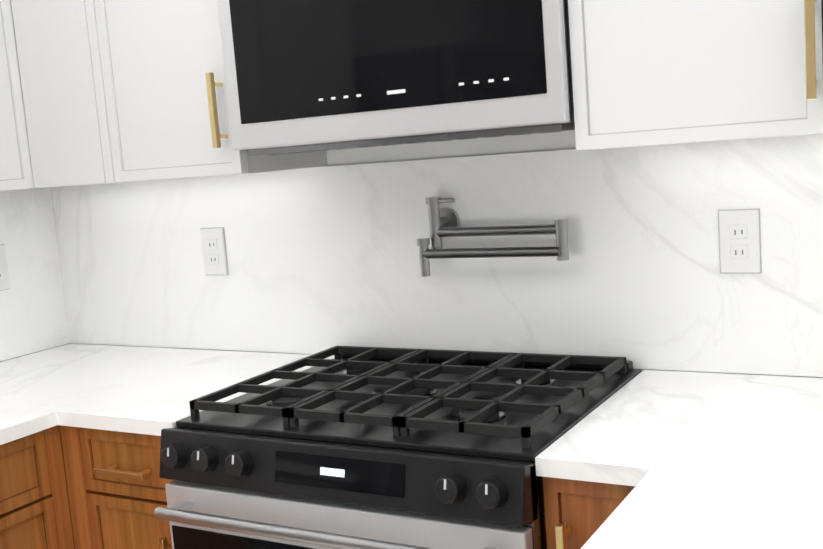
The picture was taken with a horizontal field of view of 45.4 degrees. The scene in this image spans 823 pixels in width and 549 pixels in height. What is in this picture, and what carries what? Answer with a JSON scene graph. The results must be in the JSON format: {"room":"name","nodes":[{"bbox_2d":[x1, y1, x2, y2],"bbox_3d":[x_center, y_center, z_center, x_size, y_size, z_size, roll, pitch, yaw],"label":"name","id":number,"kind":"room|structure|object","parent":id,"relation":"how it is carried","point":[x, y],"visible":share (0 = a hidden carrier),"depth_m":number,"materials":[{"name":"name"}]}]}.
{"room":"kitchen","nodes":[
{"label":"kitchen","id":0,"kind":"room"},
{"bbox_2d":[0,0,68,361],"bbox_3d":[-1.786,0.048,1.788,0.120,2.560,7.604,0,8,30],"label":"wall","id":1,"kind":"structure","parent":0,"point":[29,150],"depth_m":2.83,"materials":[{"name":"paint"}]},
{"bbox_2d":[0,0,33,190],"bbox_3d":[-1.205,-0.712,2.352,0.329,1.050,0.305,0,8,30],"label":"upper cabinet","id":2,"kind":"object","parent":1,"relation":"attached to","point":[15,169],"visible":1,"depth_m":2.39,"materials":[{"name":"white wood"}]},
{"bbox_2d":[0,187,67,360],"bbox_3d":[-1.532,0.042,2.095,0.015,0.623,1.920,0,8,30],"label":"backsplash","id":3,"kind":"structure","parent":1,"relation":"attached to","point":[33,319],"depth_m":2.84,"materials":[{"name":"stone"}]},
{"bbox_2d":[0,244,9,290],"bbox_3d":[-1.154,-0.017,2.729,0.010,0.128,0.080,0,8,30],"label":"electrical outlet","id":4,"kind":"object","parent":3,"relation":"attached to","point":[4,280],"visible":1,"depth_m":2.75,"materials":[{"name":"grey plastic"}]},
{"bbox_2d":[73,130,822,377],"bbox_3d":[0.182,-0.169,2.287,2.800,2.560,0.120,0,8,30],"label":"wall","id":5,"kind":"structure","parent":0,"point":[562,140],"depth_m":2.24,"materials":[{"name":"paint"}]},
{"bbox_2d":[11,0,222,187],"bbox_3d":[-0.773,-0.760,2.466,0.307,1.050,0.333,0,8,30],"label":"upper cabinet","id":6,"kind":"object","parent":5,"relation":"attached to","point":[115,91],"depth_m":2.29,"materials":[{"name":"white wood"}]},
{"bbox_2d":[217,0,574,155],"bbox_3d":[0.015,-0.485,2.043,0.755,0.420,0.366,0,8,30],"label":"microwave","id":7,"kind":"object","parent":5,"relation":"attached to","point":[301,76],"visible":1,"depth_m":1.88,"materials":[{"name":"silver metal"}]},
{"bbox_2d":[52,134,822,376],"bbox_3d":[0.158,-0.033,2.246,2.798,0.473,0.014,0,8,30],"label":"backsplash","id":8,"kind":"structure","parent":5,"relation":"attached to","point":[319,259],"depth_m":2.24,"materials":[{"name":"stone"}]},
{"bbox_2d":[200,227,228,274],"bbox_3d":[-0.527,-0.061,2.618,0.080,0.128,0.010,0,8,30],"label":"electrical outlet","id":9,"kind":"object","parent":8,"relation":"attached to","point":[214,251],"visible":1,"depth_m":2.61,"materials":[{"name":"grey plastic"}]},
{"bbox_2d":[416,196,568,276],"bbox_3d":[0.181,-0.089,2.155,0.348,0.175,0.100,0,8,30],"label":"pot filler","id":10,"kind":"object","parent":8,"relation":"attached to","point":[444,222],"visible":1,"depth_m":2.15,"materials":[{"name":"silver metal"}]},
{"bbox_2d":[718,208,761,272],"bbox_3d":[0.648,-0.065,1.944,0.080,0.128,0.010,0,8,30],"label":"electrical outlet","id":11,"kind":"object","parent":8,"relation":"attached to","point":[739,240],"visible":1,"depth_m":1.94,"materials":[{"name":"grey plastic"}]},
{"bbox_2d":[535,370,822,548],"bbox_3d":[0.771,0.783,1.007,1.550,0.915,1.822,0,8,30],"label":"countertop","id":12,"kind":"structure","parent":0,"point":[701,460],"depth_m":1.52,"materials":[{"name":"white stone"}]},
{"bbox_3d":[1.730,1.204,1.139,10.200,0.100,9.600,0,8,30],"label":"floor","id":13,"kind":"structure","parent":0,"visible":0},
{"bbox_2d":[0,425,73,548],"bbox_3d":[-1.165,0.815,2.043,0.665,0.883,0.714,0,8,30],"label":"base cabinet","id":14,"kind":"object","parent":13,"relation":"on","point":[34,509],"visible":0.79,"depth_m":2.10,"materials":[{"name":"brown wood"}]},
{"bbox_2d":[59,425,90,548],"bbox_3d":[-0.838,0.718,2.596,0.678,0.884,0.583,0,8,30],"label":"base cabinet","id":15,"kind":"object","parent":13,"relation":"on","point":[69,436],"depth_m":2.15,"materials":[{"name":"brown wood"}]},
{"bbox_2d":[0,343,334,444],"bbox_3d":[-1.074,0.364,1.891,0.979,0.030,1.922,0,8,30],"label":"countertop","id":16,"kind":"structure","parent":15,"relation":"on","point":[144,390],"depth_m":2.34,"materials":[{"name":"stone"}]},
{"bbox_2d":[75,427,172,548],"bbox_3d":[-0.440,0.717,2.368,0.353,0.884,0.583,0,8,30],"label":"base cabinet","id":17,"kind":"object","parent":13,"relation":"on","point":[116,489],"depth_m":2.08,"materials":[{"name":"brown wood"}]},
{"bbox_2d":[154,346,641,548],"bbox_3d":[0.016,0.690,2.028,0.769,0.952,0.709,0,8,30],"label":"range","id":18,"kind":"object","parent":13,"relation":"on","point":[352,447],"visible":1,"depth_m":1.79,"materials":[{"name":"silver metal"}]},
{"bbox_2d":[543,477,566,548],"bbox_3d":[0.050,0.715,2.087,0.828,0.884,0.583,0,8,30],"label":"base cabinet","id":19,"kind":"object","parent":13,"relation":"on","point":[552,487],"depth_m":1.59,"materials":[{"name":"brown wood"}]},
{"bbox_2d":[563,479,635,548],"bbox_3d":[0.476,0.714,1.842,0.205,0.884,0.583,0,8,30],"label":"base cabinet","id":20,"kind":"object","parent":13,"relation":"on","point":[587,505],"depth_m":1.56,"materials":[{"name":"brown wood"}]}
]}

